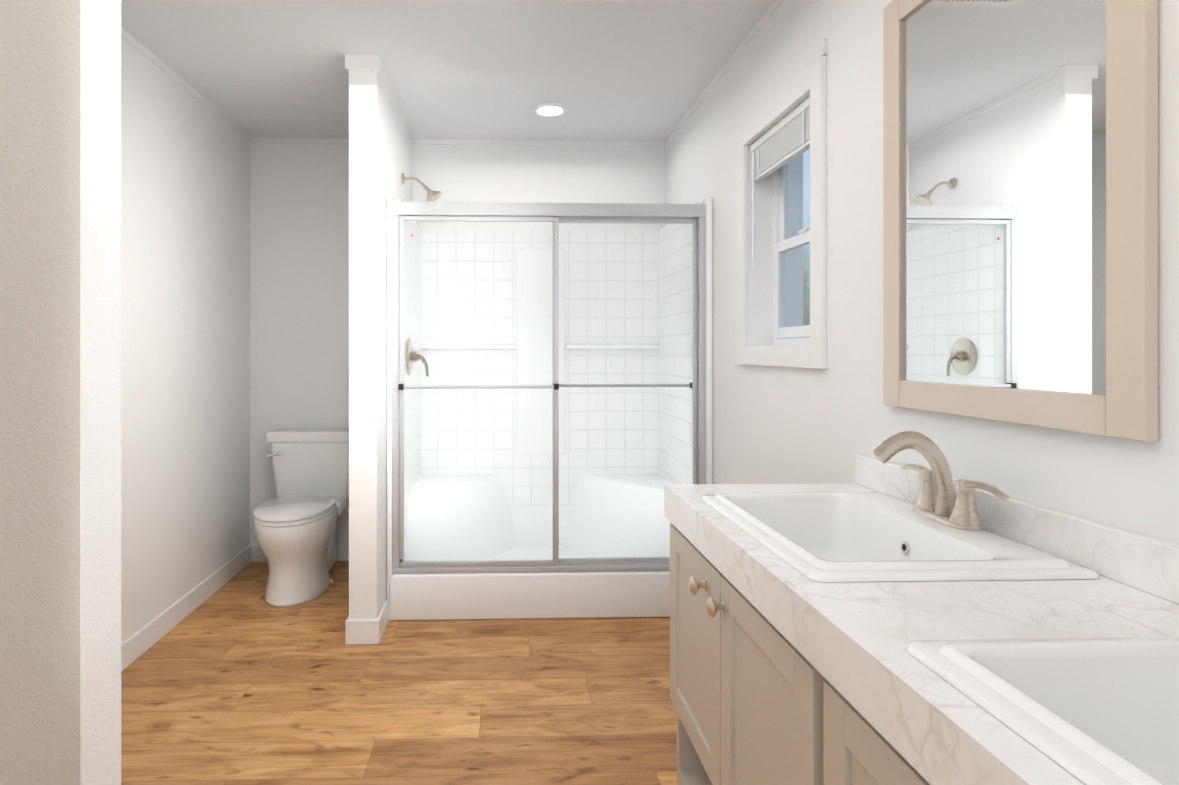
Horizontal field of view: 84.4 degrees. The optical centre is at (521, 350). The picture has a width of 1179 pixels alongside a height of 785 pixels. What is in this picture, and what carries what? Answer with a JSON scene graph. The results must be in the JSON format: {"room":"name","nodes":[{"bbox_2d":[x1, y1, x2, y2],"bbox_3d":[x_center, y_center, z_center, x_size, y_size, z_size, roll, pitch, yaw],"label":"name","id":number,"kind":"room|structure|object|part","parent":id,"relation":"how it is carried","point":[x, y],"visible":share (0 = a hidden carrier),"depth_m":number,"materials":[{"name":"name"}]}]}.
{"room":"bathroom","nodes":[
{"label":"bathroom","id":0,"kind":"room"},
{"bbox_2d":[0,0,120,784],"bbox_3d":[-1.120,-0.005,1.159,0.724,2.440,0.115,0,0,-2],"label":"wall","id":1,"kind":"structure","parent":0,"point":[60,392],"depth_m":1.11,"materials":[{"name":"grey paint"}]},
{"bbox_2d":[121,37,249,643],"bbox_3d":[-1.553,-0.005,1.184,0.140,2.440,5.075,0,0,-2],"label":"wall","id":2,"kind":"structure","parent":0,"point":[185,342],"depth_m":2.90,"materials":[{"name":"white paint"}]},
{"bbox_2d":[121,545,252,671],"bbox_3d":[-1.515,1.166,2.463,0.014,0.098,2.518,0,0,-2],"label":"baseboard","id":3,"kind":"structure","parent":2,"relation":"attached to","point":[136,645],"depth_m":2.89,"materials":[{"name":"white wood"}]},
{"bbox_2d":[121,27,252,142],"bbox_3d":[-1.517,-1.210,2.464,0.010,0.030,2.518,0,0,-2],"label":"crown molding","id":4,"kind":"structure","parent":2,"relation":"attached to","point":[125,35],"depth_m":2.90,"materials":[{"name":"white wood"}]},
{"bbox_2d":[349,70,411,619],"bbox_3d":[-0.674,-0.005,3.216,0.115,2.440,1.066,0,0,-2],"label":"wall","id":5,"kind":"structure","parent":0,"point":[380,153],"depth_m":2.69,"materials":[{"name":"white paint"}]},
{"bbox_2d":[345,54,364,72],"bbox_3d":[-0.725,-1.195,3.209,0.040,0.060,1.080,0,0,-2],"label":"crown molding","id":6,"kind":"structure","parent":5,"relation":"attached to","point":[363,61],"depth_m":2.67,"materials":[{"name":"white wood"}]},
{"bbox_2d":[345,616,372,643],"bbox_3d":[-0.725,1.166,3.208,0.040,0.098,1.078,0,0,-2],"label":"baseboard","id":7,"kind":"structure","parent":5,"relation":"attached to","point":[355,630],"depth_m":2.67,"materials":[{"name":"white wood"}]},
{"bbox_2d":[365,54,416,144],"bbox_3d":[-0.623,-1.195,3.194,0.044,0.060,1.045,0,0,-2],"label":"crown molding","id":8,"kind":"structure","parent":5,"relation":"attached to","point":[372,61],"depth_m":2.84,"materials":[{"name":"white wood"}]},
{"bbox_2d":[121,561,676,784],"bbox_3d":[-0.278,1.265,1.223,3.012,0.100,5.675,0,0,-2],"label":"floor","id":9,"kind":"structure","parent":0,"point":[236,679],"depth_m":2.24,"materials":[{"name":"brown wood"}]},
{"bbox_2d":[253,428,348,606],"bbox_3d":[-1.138,0.830,3.358,0.492,0.771,0.749,0,0,-2],"label":"toilet","id":10,"kind":"object","parent":9,"relation":"on","point":[295,525],"visible":0.9,"depth_m":3.27,"materials":[{"name":"white ceramic"}]},
{"bbox_2d":[386,173,712,620],"bbox_3d":[0.122,0.144,3.336,1.479,2.142,0.872,0,0,-2],"label":"shower","id":11,"kind":"object","parent":9,"relation":"on","point":[549,415],"visible":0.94,"depth_m":3.58,"materials":[{"name":"white"}]},
{"bbox_3d":[-0.508,0.033,3.220,0.100,0.195,0.188,0,0,-2],"label":"valve trim","id":12,"kind":"part","parent":11,"relation":"part of","materials":[{"name":"silver metal"}]},
{"bbox_3d":[0.132,0.184,2.956,1.331,1.548,0.027,0,0,-2],"label":"door glass","id":13,"kind":"part","parent":11,"relation":"part of","materials":[{"name":"clear glass"}]},
{"bbox_2d":[676,483,955,598],"bbox_3d":[0.646,0.413,1.437,0.497,0.153,0.253,0,0,-2],"label":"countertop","id":14,"kind":"structure","parent":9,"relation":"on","point":[694,502],"depth_m":1.51,"materials":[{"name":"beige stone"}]},
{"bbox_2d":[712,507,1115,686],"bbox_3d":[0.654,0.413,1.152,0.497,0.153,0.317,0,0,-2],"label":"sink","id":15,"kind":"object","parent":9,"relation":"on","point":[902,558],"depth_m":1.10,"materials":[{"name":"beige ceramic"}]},
{"bbox_2d":[852,611,1178,784],"bbox_3d":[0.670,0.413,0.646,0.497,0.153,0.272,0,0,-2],"label":"sink","id":16,"kind":"object","parent":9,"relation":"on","point":[881,620],"depth_m":0.73,"materials":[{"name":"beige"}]},
{"bbox_2d":[664,484,1178,706],"bbox_3d":[0.672,0.396,0.842,0.533,0.082,1.754,0,0,-2],"label":"countertop","id":17,"kind":"structure","parent":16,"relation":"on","point":[819,614],"depth_m":0.91,"materials":[{"name":"white stone"}]},
{"bbox_2d":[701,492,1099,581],"bbox_3d":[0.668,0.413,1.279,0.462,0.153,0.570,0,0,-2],"label":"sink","id":18,"kind":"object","parent":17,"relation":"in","point":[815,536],"depth_m":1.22,"materials":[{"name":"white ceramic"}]},
{"bbox_2d":[873,431,1008,530],"bbox_3d":[0.786,0.248,1.283,0.178,0.176,0.289,0,0,-2],"label":"faucet","id":19,"kind":"object","parent":17,"relation":"on","point":[937,506],"depth_m":1.28,"materials":[{"name":"silver metal"}]},
{"bbox_2d":[1036,751,1178,784],"bbox_3d":[0.679,0.413,0.361,0.497,0.153,0.298,0,0,-2],"label":"sink","id":20,"kind":"object","parent":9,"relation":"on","point":[1052,767],"depth_m":0.54,"materials":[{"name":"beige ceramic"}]},
{"bbox_2d":[121,0,774,140],"bbox_3d":[-0.278,-1.275,1.223,3.012,0.100,5.675,0,0,-2],"label":"ceiling","id":21,"kind":"structure","parent":0,"point":[635,70],"depth_m":2.70,"materials":[{"name":"white paint"}]},
{"bbox_2d":[532,103,567,116],"bbox_3d":[0.147,-1.219,3.280,0.180,0.010,0.180,0,0,-2],"label":"recessed light","id":22,"kind":"object","parent":21,"relation":"in","point":[550,109],"visible":1,"depth_m":3.27,"materials":[{"name":"white plastic"}]},
{"bbox_2d":[572,0,621,0],"bbox_3d":[0.198,-1.218,2.086,0.312,0.012,0.310,0,0,-2],"label":"ceiling vent","id":23,"kind":"object","parent":21,"relation":"in","point":[596,0],"visible":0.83,"depth_m":2.24,"materials":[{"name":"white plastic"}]},
{"bbox_2d":[250,143,665,544],"bbox_3d":[-0.358,-0.005,3.829,2.692,2.440,0.140,0,0,-2],"label":"wall","id":24,"kind":"structure","parent":0,"point":[299,285],"depth_m":3.74,"materials":[{"name":"white paint"}]},
{"bbox_2d":[253,544,348,561],"bbox_3d":[-1.156,1.166,3.728,0.750,0.098,0.012,0,0,-2],"label":"baseboard","id":25,"kind":"structure","parent":24,"relation":"attached to","point":[342,549],"depth_m":3.73,"materials":[{"name":"white wood"}]},
{"bbox_2d":[253,137,348,143],"bbox_3d":[-1.156,-1.210,3.730,0.750,0.030,0.010,0,0,-2],"label":"crown molding","id":26,"kind":"structure","parent":24,"relation":"attached to","point":[255,139],"depth_m":3.72,"materials":[{"name":"white wood"}]},
{"bbox_2d":[417,139,660,146],"bbox_3d":[0.103,-1.210,3.769,1.470,0.030,0.010,0,0,-2],"label":"crown molding","id":27,"kind":"structure","parent":24,"relation":"attached to","point":[419,141],"depth_m":3.77,"materials":[{"name":"white wood"}]},
{"bbox_2d":[666,0,1178,544],"bbox_3d":[0.998,-0.005,1.263,0.140,2.440,5.075,0,0,-2],"label":"wall","id":28,"kind":"structure","parent":0,"point":[774,424],"depth_m":1.79,"materials":[{"name":"white paint"}]},
{"bbox_2d":[661,0,783,146],"bbox_3d":[0.923,-1.210,1.261,0.010,0.030,5.075,0,0,-2],"label":"crown molding","id":29,"kind":"structure","parent":28,"relation":"attached to","point":[775,5],"depth_m":2.72,"materials":[{"name":"white wood"}]},
{"bbox_2d":[737,38,826,368],"bbox_3d":[0.956,-0.435,2.260,0.153,0.980,0.689,0,0,-2],"label":"window unit","id":30,"kind":"structure","parent":28,"relation":"in","point":[775,149],"depth_m":2.27,"materials":[{"name":"white plastic"}]},
{"bbox_3d":[1.010,-0.415,2.264,0.025,0.656,0.421,0,0,-2],"label":"glass","id":31,"kind":"part","parent":30,"relation":"part of","materials":[{"name":"clear glass"}]},
{"bbox_2d":[855,454,1178,602],"bbox_3d":[0.928,0.316,0.850,0.020,0.078,1.754,0,0,-2],"label":"backsplash","id":32,"kind":"structure","parent":28,"relation":"attached to","point":[1150,564],"depth_m":1.10,"materials":[{"name":"white stone"}]},
{"bbox_2d":[883,0,1157,441],"bbox_3d":[0.916,-0.356,1.274,0.021,0.982,0.652,0,0,-2],"label":"vanity mirror","id":33,"kind":"object","parent":28,"relation":"attached to","point":[1020,211],"visible":0.98,"depth_m":1.18,"materials":[{"name":"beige mirror"}]},
{"label":"outside","id":34,"kind":"structure","parent":0,"visible":0},
{"bbox_2d":[803,148,809,325],"bbox_3d":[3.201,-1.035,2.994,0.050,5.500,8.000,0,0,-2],"label":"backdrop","id":35,"kind":"structure","parent":34,"point":[806,219],"depth_m":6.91,"materials":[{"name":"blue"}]}
]}

